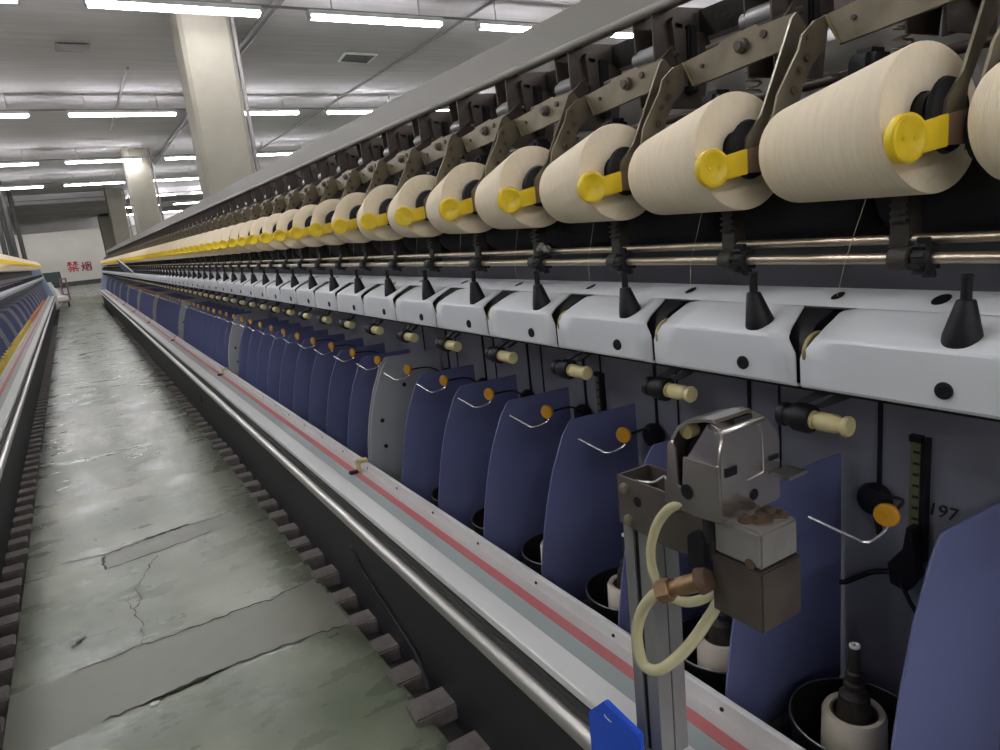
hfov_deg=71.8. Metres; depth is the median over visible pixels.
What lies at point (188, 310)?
plate
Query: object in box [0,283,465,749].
floor
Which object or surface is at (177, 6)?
ceiling lamp
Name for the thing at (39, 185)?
ceiling lamp
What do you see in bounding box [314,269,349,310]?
panel
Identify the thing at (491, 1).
conduit
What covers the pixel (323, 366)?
plate
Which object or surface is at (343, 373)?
plate
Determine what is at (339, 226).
cradle
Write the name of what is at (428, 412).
plate
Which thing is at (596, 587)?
pot
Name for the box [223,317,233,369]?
plate
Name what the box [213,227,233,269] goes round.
package
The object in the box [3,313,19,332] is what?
plate
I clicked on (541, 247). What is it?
tuft
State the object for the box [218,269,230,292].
panel
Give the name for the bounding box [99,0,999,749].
machine
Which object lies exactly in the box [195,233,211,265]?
package
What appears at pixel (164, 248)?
package
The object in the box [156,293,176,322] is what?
plate
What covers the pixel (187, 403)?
bar
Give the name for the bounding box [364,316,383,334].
roller
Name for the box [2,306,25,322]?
plate
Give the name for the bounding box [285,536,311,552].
bar
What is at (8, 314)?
plate
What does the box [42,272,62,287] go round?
control box
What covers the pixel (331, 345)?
guide
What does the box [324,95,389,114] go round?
ceiling lamp
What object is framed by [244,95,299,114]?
ceiling lamp
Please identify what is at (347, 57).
ceiling vent
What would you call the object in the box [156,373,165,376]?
bar
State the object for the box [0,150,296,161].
cable trunking
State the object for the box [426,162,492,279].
package
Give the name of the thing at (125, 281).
divider
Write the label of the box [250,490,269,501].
bar
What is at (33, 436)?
bar
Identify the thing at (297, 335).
guide
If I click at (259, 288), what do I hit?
panel
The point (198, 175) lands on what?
cable trunking
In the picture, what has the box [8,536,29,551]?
bar
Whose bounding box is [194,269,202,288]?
panel
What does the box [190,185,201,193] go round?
ceiling lamp
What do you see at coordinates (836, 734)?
bobbin
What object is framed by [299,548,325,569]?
bar
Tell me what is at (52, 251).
wall
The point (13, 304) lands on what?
divider
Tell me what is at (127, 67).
ceiling pipe
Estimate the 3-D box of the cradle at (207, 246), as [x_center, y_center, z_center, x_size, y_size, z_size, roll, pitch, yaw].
[-1.788,-0.911,4.401,0.208,0.228,0.259,-11,13,-20]
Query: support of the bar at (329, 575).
on the floor
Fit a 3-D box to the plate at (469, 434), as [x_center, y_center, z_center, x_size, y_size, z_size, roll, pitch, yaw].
[-0.058,0.230,1.964,0.295,0.425,0.004,-13,14,-30]
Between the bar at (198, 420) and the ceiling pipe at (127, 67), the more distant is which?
the ceiling pipe at (127, 67)
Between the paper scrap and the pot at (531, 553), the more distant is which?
the paper scrap
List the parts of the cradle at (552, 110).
arm, lever, lever stem, cross plate, arm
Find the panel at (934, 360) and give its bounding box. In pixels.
[789,273,999,419]
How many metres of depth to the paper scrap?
1.91 m
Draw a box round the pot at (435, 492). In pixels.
[431,486,438,506]
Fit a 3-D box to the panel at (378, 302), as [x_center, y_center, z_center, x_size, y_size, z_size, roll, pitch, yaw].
[-0.339,-0.240,2.028,0.074,0.140,0.284,-13,14,-30]
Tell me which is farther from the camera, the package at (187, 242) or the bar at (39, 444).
the package at (187, 242)
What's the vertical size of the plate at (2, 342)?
0.425 m
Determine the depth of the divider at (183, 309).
6.54 m
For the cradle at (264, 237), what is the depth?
3.11 m
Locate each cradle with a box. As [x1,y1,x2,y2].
[151,235,167,257]
[153,234,169,257]
[156,233,172,256]
[158,232,176,256]
[161,231,179,256]
[164,229,183,255]
[167,228,186,255]
[171,226,191,254]
[174,225,195,254]
[178,223,200,253]
[183,221,206,253]
[187,219,211,252]
[192,217,217,251]
[198,215,224,251]
[204,212,231,250]
[211,209,240,249]
[219,206,249,248]
[227,203,259,247]
[236,199,270,246]
[247,194,285,244]
[259,189,298,243]
[273,183,314,241]
[290,176,335,239]
[309,169,357,236]
[332,159,384,233]
[360,147,418,230]
[394,133,458,225]
[435,115,510,220]
[485,91,578,212]
[550,59,671,202]
[640,12,805,187]
[771,0,999,163]
[964,25,999,160]
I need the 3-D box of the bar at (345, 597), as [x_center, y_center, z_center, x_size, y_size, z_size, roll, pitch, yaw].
[-0.505,0.777,2.429,0.188,0.049,0.085,-14,15,-31]
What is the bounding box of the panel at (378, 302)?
[362,270,409,320]
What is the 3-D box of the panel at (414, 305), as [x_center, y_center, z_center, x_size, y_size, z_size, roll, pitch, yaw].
[-0.208,-0.207,1.818,0.074,0.140,0.284,-13,14,-30]
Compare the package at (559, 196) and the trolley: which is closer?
the package at (559, 196)
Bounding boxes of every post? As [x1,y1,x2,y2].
[0,181,18,256]
[0,203,13,255]
[0,222,8,254]
[6,189,27,259]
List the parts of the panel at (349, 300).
panel, knob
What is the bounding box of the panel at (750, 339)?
[647,272,803,385]
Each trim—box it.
[0,204,193,220]
[0,207,187,223]
[1,211,180,235]
[5,185,201,206]
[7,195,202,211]
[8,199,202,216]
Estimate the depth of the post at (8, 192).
25.82 m
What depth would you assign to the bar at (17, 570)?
2.86 m
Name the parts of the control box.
door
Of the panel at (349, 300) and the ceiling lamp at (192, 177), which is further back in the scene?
the ceiling lamp at (192, 177)
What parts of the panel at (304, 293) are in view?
knob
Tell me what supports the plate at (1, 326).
on the machine at (21, 379)
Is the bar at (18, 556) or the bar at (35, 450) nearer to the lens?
the bar at (18, 556)
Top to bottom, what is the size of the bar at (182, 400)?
0.049 m
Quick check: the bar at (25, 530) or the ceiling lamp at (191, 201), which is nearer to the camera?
the bar at (25, 530)
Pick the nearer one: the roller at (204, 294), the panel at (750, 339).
the panel at (750, 339)
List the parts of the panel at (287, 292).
knob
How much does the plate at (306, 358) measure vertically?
0.425 m
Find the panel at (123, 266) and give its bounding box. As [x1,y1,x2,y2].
[117,259,133,272]
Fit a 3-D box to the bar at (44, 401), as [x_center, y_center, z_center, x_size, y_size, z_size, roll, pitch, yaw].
[-4.352,0.281,6.484,0.188,0.049,0.085,-13,14,-30]
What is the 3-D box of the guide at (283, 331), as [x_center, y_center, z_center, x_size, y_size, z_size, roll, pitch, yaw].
[-1.109,-0.204,3.417,0.107,0.044,0.040,-1,13,23]
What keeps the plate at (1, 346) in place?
on the machine at (21, 379)
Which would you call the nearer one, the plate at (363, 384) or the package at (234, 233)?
the plate at (363, 384)
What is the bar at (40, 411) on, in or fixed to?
on the floor
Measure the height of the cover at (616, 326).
0.140 m
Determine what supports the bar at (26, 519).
on the floor
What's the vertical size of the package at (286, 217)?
0.277 m
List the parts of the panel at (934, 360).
knob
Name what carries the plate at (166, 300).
on the machine at (524, 662)
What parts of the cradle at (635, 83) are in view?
arm, lever, cross plate, lever stem, arm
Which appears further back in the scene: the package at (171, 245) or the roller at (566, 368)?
the package at (171, 245)
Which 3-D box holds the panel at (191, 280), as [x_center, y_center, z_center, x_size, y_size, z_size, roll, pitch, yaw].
[-2.293,-0.730,5.191,0.074,0.140,0.284,-13,14,-30]
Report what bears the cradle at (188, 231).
attached to the machine at (524, 662)
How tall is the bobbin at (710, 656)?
0.084 m
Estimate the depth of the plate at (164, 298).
8.02 m
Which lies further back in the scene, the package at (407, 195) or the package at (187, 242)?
the package at (187, 242)
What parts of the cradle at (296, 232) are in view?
lever, arm, cross plate, arm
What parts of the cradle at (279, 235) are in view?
lever, arm, cross plate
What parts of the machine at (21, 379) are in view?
panel, slot trim, rail, frame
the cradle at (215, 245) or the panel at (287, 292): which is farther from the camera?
the cradle at (215, 245)
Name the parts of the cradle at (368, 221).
lever, arm, cross plate, arm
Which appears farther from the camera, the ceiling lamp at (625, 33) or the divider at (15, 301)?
the ceiling lamp at (625, 33)
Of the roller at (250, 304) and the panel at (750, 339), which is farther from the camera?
the roller at (250, 304)
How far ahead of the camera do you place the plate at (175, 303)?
7.18 m
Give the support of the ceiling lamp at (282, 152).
hanging from the ceiling
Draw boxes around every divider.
[0,303,27,321]
[0,307,23,328]
[0,313,18,336]
[0,328,11,347]
[5,300,31,316]
[11,297,34,312]
[15,295,36,308]
[19,293,38,305]
[22,291,40,302]
[119,281,131,298]
[127,283,140,303]
[137,286,154,310]
[153,290,173,321]
[178,297,206,339]
[228,311,268,375]
[368,348,440,483]
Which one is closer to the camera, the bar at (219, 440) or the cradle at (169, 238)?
the bar at (219, 440)
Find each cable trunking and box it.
[0,107,448,110]
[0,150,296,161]
[0,175,198,186]
[6,190,200,202]
[181,0,632,29]
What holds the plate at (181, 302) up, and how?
on the machine at (524, 662)
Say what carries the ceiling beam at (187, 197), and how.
attached to the ceiling
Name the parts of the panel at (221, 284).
knob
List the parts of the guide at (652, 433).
stem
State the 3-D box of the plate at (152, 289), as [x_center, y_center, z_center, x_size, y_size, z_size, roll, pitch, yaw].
[-5.140,-1.046,10.186,0.295,0.425,0.004,-13,14,-30]
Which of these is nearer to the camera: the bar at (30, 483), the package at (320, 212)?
the package at (320, 212)
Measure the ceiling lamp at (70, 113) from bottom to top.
0.410 m
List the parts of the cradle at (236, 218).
lever, arm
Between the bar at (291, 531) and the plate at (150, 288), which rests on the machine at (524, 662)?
the plate at (150, 288)
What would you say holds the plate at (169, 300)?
on the machine at (524, 662)
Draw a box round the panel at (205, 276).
[199,269,208,289]
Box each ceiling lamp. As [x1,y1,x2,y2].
[0,0,20,4]
[0,94,30,117]
[0,150,39,166]
[0,178,43,189]
[63,172,124,186]
[64,146,141,163]
[66,94,176,117]
[83,0,262,17]
[153,169,198,180]
[156,187,176,195]
[164,147,194,159]
[173,201,199,204]
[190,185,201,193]
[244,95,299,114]
[252,141,302,156]
[306,0,443,28]
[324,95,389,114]
[475,2,563,31]
[607,29,632,37]
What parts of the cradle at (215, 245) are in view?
lever, arm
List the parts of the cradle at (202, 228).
lever, arm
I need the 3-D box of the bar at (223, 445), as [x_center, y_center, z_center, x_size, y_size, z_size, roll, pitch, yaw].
[-1.740,0.457,4.418,0.188,0.049,0.085,-13,14,-29]
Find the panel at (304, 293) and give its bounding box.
[296,269,326,307]
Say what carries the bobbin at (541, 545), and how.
in the pot at (531, 553)
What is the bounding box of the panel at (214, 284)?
[211,269,222,291]
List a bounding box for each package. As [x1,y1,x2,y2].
[157,244,167,259]
[160,243,170,259]
[163,242,172,258]
[166,241,177,258]
[169,240,181,258]
[172,239,183,257]
[176,238,190,257]
[180,237,193,262]
[185,236,199,256]
[189,234,204,256]
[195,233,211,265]
[200,231,216,264]
[207,229,224,259]
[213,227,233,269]
[221,225,242,253]
[230,223,251,262]
[239,220,263,261]
[250,217,275,257]
[262,213,288,274]
[276,209,305,260]
[292,205,323,273]
[310,199,345,276]
[331,192,371,268]
[357,184,402,271]
[387,175,442,280]
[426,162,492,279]
[475,146,557,279]
[539,124,645,278]
[628,91,773,279]
[759,40,975,295]
[968,62,999,179]
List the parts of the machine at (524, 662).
frame, cover panel, cover panel, cover panel, cover panel, cover panel, cover panel, cover panel, cover panel, cover panel, link arm, link arm, link arm, link arm, link arm, kick panel, slot trim, link arm, link arm, rail, link arm, link arm, link arm, panel, link arm, slide rail, rail, link arm, spindle rail, link arm, brake lever, slide rail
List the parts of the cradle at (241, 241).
lever, arm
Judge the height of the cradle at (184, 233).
0.224 m
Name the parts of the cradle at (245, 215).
lever, arm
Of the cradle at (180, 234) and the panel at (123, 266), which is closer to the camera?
the cradle at (180, 234)
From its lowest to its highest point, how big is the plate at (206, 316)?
0.425 m
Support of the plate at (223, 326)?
on the machine at (524, 662)
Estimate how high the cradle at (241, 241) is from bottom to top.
0.228 m
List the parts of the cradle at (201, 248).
lever, arm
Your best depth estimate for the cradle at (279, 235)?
2.90 m
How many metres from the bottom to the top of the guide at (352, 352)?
0.154 m
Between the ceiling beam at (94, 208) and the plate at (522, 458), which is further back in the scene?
the ceiling beam at (94, 208)
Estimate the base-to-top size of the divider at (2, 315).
0.450 m
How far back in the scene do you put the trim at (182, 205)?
37.56 m
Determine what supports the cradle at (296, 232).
attached to the machine at (524, 662)
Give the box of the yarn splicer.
[617,406,806,749]
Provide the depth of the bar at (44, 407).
6.19 m
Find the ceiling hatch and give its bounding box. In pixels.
[55,42,89,52]
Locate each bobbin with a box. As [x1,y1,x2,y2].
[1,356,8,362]
[540,540,542,563]
[607,574,619,608]
[697,631,728,671]
[820,692,887,749]
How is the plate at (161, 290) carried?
on the machine at (524, 662)
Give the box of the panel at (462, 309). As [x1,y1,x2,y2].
[433,270,501,335]
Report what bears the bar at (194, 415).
on the floor
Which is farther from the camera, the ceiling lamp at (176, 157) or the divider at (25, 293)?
the ceiling lamp at (176, 157)
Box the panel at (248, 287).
[243,269,261,297]
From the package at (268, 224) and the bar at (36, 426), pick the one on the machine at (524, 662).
the package at (268, 224)
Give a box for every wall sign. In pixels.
[67,261,78,271]
[81,261,91,270]
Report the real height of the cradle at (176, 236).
0.224 m
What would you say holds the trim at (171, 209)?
attached to the ceiling
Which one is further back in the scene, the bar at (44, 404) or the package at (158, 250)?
the package at (158, 250)
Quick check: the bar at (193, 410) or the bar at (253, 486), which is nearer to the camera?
the bar at (253, 486)
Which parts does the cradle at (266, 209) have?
lever, arm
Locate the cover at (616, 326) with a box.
[552,271,664,362]
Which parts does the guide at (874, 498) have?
stem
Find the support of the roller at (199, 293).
attached to the machine at (524, 662)
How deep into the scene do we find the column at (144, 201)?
20.09 m
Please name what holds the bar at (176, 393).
on the floor
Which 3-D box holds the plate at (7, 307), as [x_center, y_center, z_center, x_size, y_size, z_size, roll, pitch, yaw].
[-6.589,-0.708,9.343,0.295,0.425,0.004,-13,14,-30]
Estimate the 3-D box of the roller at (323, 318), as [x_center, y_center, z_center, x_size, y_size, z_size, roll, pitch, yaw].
[-0.639,-0.218,2.542,0.045,0.065,0.122,-14,15,-32]
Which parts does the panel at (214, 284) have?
panel, knob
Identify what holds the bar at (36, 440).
on the floor
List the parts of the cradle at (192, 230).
arm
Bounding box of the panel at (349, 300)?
[336,270,376,315]
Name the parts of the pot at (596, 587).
pot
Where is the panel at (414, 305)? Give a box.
[394,270,449,327]
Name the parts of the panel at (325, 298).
panel, knob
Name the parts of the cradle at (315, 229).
lever, arm, cross plate, arm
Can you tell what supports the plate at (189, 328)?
on the machine at (524, 662)
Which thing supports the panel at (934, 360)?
attached to the machine at (524, 662)
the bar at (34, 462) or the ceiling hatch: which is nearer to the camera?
the bar at (34, 462)
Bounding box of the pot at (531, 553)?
[521,533,543,574]
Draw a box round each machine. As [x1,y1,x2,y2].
[0,269,57,598]
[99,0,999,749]
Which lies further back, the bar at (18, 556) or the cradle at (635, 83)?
the bar at (18, 556)
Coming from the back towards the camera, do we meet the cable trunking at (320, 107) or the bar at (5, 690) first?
the cable trunking at (320, 107)
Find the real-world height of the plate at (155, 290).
0.425 m
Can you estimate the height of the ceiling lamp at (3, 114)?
0.410 m
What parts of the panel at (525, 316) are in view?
knob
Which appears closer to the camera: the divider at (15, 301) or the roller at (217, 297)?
the roller at (217, 297)
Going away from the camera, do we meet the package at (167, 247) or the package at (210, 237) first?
the package at (210, 237)
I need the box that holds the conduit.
[257,0,496,151]
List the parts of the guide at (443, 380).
stem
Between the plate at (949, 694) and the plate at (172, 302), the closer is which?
the plate at (949, 694)
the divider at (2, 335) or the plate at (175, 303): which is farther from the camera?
the plate at (175, 303)
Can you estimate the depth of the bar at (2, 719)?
1.87 m
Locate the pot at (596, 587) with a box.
[586,532,624,625]
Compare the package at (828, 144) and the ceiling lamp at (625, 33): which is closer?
the package at (828, 144)
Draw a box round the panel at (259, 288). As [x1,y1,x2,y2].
[254,269,275,299]
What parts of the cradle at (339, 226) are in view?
lever, arm, cross plate, arm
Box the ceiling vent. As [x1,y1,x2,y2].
[338,52,377,63]
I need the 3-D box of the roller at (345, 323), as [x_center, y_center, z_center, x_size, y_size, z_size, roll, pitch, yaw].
[-0.509,-0.186,2.331,0.045,0.065,0.122,-14,15,-32]
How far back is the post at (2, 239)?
23.67 m
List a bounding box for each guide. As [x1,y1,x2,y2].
[270,329,285,338]
[283,333,299,342]
[298,337,336,348]
[314,342,355,354]
[334,349,379,361]
[357,356,382,369]
[384,364,448,379]
[417,375,486,392]
[458,388,533,407]
[510,404,590,427]
[578,423,663,453]
[808,482,904,543]
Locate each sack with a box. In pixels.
[47,282,58,308]
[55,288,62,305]
[57,295,68,301]
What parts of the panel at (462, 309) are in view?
panel, knob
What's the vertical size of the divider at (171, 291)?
0.450 m
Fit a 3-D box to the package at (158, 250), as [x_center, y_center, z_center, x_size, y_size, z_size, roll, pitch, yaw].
[-3.362,-1.238,6.939,0.163,0.158,0.222,-13,14,-30]
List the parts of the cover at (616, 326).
knob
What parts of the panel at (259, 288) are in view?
knob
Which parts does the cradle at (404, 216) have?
arm, lever, cross plate, arm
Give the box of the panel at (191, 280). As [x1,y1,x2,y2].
[189,269,196,287]
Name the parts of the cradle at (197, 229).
lever, arm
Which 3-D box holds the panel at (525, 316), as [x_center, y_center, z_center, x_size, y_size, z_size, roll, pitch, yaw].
[0.052,-0.142,1.396,0.074,0.140,0.284,-13,14,-30]
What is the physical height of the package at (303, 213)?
0.277 m
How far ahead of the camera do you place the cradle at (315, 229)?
2.46 m
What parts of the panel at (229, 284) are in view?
knob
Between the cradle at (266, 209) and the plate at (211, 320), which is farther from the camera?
the plate at (211, 320)
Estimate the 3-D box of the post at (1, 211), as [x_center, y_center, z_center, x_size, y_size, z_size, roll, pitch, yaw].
[-17.438,-4.592,24.557,0.152,4.380,0.160,-13,14,-30]
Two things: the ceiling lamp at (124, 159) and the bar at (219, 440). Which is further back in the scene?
the ceiling lamp at (124, 159)
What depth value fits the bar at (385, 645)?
2.07 m
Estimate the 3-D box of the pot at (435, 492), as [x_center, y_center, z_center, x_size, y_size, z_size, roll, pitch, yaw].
[-0.120,0.332,2.089,0.181,0.207,0.181,-8,12,-8]
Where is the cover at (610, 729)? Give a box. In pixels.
[588,699,643,749]
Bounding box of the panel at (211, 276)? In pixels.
[205,269,215,290]
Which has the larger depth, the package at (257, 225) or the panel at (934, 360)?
the package at (257, 225)
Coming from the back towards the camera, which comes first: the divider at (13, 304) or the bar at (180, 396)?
the divider at (13, 304)
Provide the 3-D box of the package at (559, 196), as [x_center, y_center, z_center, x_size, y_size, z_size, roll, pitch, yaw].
[0.162,-0.298,1.259,0.159,0.277,0.222,-12,14,-27]
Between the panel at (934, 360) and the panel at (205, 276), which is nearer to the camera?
the panel at (934, 360)
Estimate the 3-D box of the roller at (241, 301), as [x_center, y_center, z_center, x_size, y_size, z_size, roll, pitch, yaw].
[-1.421,-0.414,3.807,0.045,0.065,0.122,-14,15,-32]
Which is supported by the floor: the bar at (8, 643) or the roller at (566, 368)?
the bar at (8, 643)
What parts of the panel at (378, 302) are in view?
panel, knob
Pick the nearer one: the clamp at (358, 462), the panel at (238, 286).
the clamp at (358, 462)
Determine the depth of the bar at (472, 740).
1.64 m
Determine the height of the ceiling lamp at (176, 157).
0.410 m
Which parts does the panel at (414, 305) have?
knob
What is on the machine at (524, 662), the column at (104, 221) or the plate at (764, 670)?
the plate at (764, 670)
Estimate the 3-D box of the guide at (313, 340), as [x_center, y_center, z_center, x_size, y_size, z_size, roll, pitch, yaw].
[-0.765,-0.115,3.102,0.105,0.154,0.286,5,16,40]
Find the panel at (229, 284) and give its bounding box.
[225,269,239,293]
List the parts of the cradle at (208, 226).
lever, arm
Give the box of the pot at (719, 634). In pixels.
[682,612,732,695]
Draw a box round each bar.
[0,577,23,598]
[0,594,21,616]
[0,612,21,637]
[0,634,16,660]
[0,656,16,686]
[0,684,10,715]
[0,716,5,747]
[2,562,25,581]
[5,548,28,565]
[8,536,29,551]
[10,524,31,538]
[13,513,32,527]
[15,504,33,516]
[17,495,34,506]
[19,486,36,497]
[20,479,36,489]
[22,472,38,481]
[23,465,38,473]
[25,458,40,467]
[26,453,40,460]
[27,448,40,454]
[28,442,41,450]
[29,437,41,443]
[30,432,43,440]
[31,428,43,433]
[32,424,43,429]
[33,420,44,426]
[34,416,45,421]
[35,409,45,413]
[35,412,46,418]
[36,406,46,411]
[37,400,47,404]
[37,403,46,407]
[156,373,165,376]
[164,382,174,386]
[169,388,178,392]
[173,392,181,395]
[173,395,184,398]
[176,397,187,402]
[179,402,190,405]
[182,404,193,409]
[185,408,196,413]
[189,412,200,418]
[192,417,204,422]
[196,421,208,427]
[200,426,212,432]
[203,431,217,439]
[210,438,222,443]
[211,442,227,449]
[218,448,233,456]
[222,454,239,465]
[230,464,245,473]
[236,471,253,482]
[242,480,260,492]
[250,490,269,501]
[258,498,278,512]
[267,509,288,526]
[276,522,299,540]
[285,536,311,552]
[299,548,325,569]
[310,564,340,587]
[328,587,358,611]
[347,609,379,636]
[369,633,400,663]
[385,659,425,693]
[406,687,457,727]
[446,730,490,749]
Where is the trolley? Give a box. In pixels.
[58,278,70,306]
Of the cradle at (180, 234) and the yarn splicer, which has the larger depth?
the cradle at (180, 234)
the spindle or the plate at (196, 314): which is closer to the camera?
the spindle
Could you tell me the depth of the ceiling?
12.60 m
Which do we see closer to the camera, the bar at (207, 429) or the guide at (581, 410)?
the guide at (581, 410)
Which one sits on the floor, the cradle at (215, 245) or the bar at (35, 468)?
the bar at (35, 468)
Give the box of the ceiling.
[0,0,834,196]
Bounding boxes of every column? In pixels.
[97,213,114,255]
[103,188,132,245]
[120,147,163,233]
[168,0,259,199]
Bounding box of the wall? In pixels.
[0,225,136,282]
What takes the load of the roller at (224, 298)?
attached to the machine at (524, 662)
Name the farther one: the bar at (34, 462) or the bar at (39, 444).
the bar at (39, 444)
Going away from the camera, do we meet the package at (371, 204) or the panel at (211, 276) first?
the package at (371, 204)
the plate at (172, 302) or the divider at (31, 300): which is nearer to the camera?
the plate at (172, 302)
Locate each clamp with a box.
[217,368,227,375]
[349,457,367,474]
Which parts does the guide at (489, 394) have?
stem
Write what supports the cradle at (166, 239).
attached to the machine at (524, 662)
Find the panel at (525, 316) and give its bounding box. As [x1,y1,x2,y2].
[484,271,570,346]
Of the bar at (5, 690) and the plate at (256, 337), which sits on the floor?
the bar at (5, 690)
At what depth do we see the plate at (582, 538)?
1.53 m
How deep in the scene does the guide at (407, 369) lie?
2.15 m
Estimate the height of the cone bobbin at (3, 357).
0.178 m
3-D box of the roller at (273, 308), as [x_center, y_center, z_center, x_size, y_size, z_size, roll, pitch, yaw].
[-1.030,-0.316,3.174,0.045,0.065,0.122,-14,15,-32]
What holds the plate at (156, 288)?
on the machine at (524, 662)
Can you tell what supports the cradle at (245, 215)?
attached to the machine at (524, 662)
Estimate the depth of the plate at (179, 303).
6.97 m
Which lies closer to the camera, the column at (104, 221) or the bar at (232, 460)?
the bar at (232, 460)
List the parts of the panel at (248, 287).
knob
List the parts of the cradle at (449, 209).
arm, lever, lever stem, cross plate, arm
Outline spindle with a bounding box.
[789,642,897,749]
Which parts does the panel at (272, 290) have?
panel, knob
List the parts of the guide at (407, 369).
stem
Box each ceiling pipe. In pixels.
[109,66,128,132]
[150,0,284,168]
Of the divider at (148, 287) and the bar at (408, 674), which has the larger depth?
the divider at (148, 287)
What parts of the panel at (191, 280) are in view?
panel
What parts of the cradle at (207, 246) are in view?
lever, arm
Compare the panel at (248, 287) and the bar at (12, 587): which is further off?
the panel at (248, 287)
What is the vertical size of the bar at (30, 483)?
0.049 m
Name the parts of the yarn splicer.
post, clamp plate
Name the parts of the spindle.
pot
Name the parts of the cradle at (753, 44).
arm, lever, cross plate, lever stem, arm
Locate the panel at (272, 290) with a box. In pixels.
[266,269,290,301]
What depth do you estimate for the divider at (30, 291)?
14.97 m
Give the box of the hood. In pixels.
[687,406,779,524]
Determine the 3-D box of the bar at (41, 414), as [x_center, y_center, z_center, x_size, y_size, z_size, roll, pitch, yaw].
[-3.986,0.370,5.907,0.188,0.049,0.085,-13,14,-29]
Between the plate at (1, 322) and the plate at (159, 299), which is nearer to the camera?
the plate at (1, 322)
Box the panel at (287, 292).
[280,269,307,304]
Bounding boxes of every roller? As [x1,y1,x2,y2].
[196,288,202,295]
[202,289,208,296]
[207,290,214,298]
[214,292,220,299]
[221,292,228,301]
[228,295,236,303]
[237,295,245,305]
[246,298,255,307]
[257,298,267,309]
[269,300,280,312]
[283,303,294,315]
[299,305,311,319]
[317,308,331,323]
[339,312,355,328]
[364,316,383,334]
[396,321,418,342]
[435,328,461,351]
[485,336,517,363]
[550,344,595,379]
[641,362,704,402]
[775,382,870,436]
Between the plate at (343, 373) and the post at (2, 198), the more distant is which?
the post at (2, 198)
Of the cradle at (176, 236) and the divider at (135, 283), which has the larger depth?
the divider at (135, 283)
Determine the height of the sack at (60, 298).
0.188 m
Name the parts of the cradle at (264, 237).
lever, arm, cross plate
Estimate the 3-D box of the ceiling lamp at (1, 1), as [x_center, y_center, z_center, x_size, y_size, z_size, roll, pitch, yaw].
[-5.888,-3.933,6.768,1.910,0.410,0.130,-13,14,-30]
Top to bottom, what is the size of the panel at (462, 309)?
0.140 m
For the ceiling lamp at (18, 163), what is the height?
0.410 m
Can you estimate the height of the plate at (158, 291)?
0.425 m
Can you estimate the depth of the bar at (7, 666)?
2.15 m
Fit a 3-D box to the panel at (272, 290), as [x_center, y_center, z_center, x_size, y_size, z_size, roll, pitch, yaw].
[-0.990,-0.403,3.083,0.074,0.140,0.284,-13,14,-30]
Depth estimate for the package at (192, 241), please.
4.94 m
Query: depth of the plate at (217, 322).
5.08 m
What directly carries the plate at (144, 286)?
on the machine at (524, 662)
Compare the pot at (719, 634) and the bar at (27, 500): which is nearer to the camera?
the pot at (719, 634)
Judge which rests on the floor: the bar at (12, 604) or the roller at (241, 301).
the bar at (12, 604)
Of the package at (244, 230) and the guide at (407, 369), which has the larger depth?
the package at (244, 230)
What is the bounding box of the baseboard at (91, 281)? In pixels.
[56,278,100,287]
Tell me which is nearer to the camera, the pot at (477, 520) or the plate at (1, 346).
the pot at (477, 520)
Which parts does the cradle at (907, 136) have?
arm, cross plate, lever, lever stem, arm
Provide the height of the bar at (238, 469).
0.049 m
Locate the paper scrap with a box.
[150,700,158,706]
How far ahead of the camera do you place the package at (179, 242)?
5.57 m
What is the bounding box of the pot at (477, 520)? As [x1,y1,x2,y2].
[471,507,484,537]
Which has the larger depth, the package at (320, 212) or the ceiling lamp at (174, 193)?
the ceiling lamp at (174, 193)
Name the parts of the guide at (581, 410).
stem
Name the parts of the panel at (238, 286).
knob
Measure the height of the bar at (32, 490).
0.049 m
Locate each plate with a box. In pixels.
[0,307,25,324]
[0,311,21,329]
[0,312,20,331]
[0,317,15,338]
[0,320,14,340]
[0,324,12,342]
[0,337,7,349]
[0,342,5,352]
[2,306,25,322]
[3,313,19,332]
[11,308,24,325]
[133,286,147,307]
[139,288,155,311]
[141,288,157,312]
[142,289,157,313]
[144,289,161,314]
[145,290,160,315]
[147,290,164,316]
[148,291,160,317]
[150,294,154,318]
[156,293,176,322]
[158,293,178,324]
[160,294,181,326]
[163,295,184,327]
[165,296,187,329]
[168,296,190,331]
[171,297,194,333]
[173,298,194,335]
[177,302,181,336]
[183,301,210,341]
[187,302,215,345]
[191,303,220,347]
[196,305,225,350]
[200,306,231,354]
[205,307,237,357]
[211,309,244,361]
[217,311,251,366]
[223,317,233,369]
[238,317,277,381]
[247,320,288,387]
[257,322,300,395]
[267,326,313,402]
[279,329,327,411]
[293,333,344,421]
[309,338,363,433]
[327,343,385,447]
[348,349,409,461]
[402,364,475,503]
[438,374,517,529]
[483,387,570,561]
[541,403,638,600]
[618,439,716,633]
[725,453,840,723]
[890,501,999,749]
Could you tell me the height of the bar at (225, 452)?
0.049 m
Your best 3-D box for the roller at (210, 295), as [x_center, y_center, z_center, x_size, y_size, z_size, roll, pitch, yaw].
[-1.942,-0.545,4.650,0.045,0.065,0.122,-14,15,-32]
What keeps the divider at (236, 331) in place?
on the machine at (524, 662)
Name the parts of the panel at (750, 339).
knob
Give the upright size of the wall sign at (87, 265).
0.600 m
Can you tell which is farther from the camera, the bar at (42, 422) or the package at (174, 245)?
the package at (174, 245)
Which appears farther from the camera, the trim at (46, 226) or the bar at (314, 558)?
the trim at (46, 226)
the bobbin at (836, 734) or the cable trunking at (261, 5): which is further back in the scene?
the cable trunking at (261, 5)
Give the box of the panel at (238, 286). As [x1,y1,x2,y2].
[234,269,250,295]
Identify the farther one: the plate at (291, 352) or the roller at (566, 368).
the plate at (291, 352)
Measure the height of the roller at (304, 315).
0.065 m
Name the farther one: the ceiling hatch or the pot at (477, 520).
the ceiling hatch
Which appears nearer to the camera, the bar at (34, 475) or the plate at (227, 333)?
the bar at (34, 475)
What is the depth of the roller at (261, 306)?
3.38 m
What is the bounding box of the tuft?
[536,243,550,252]

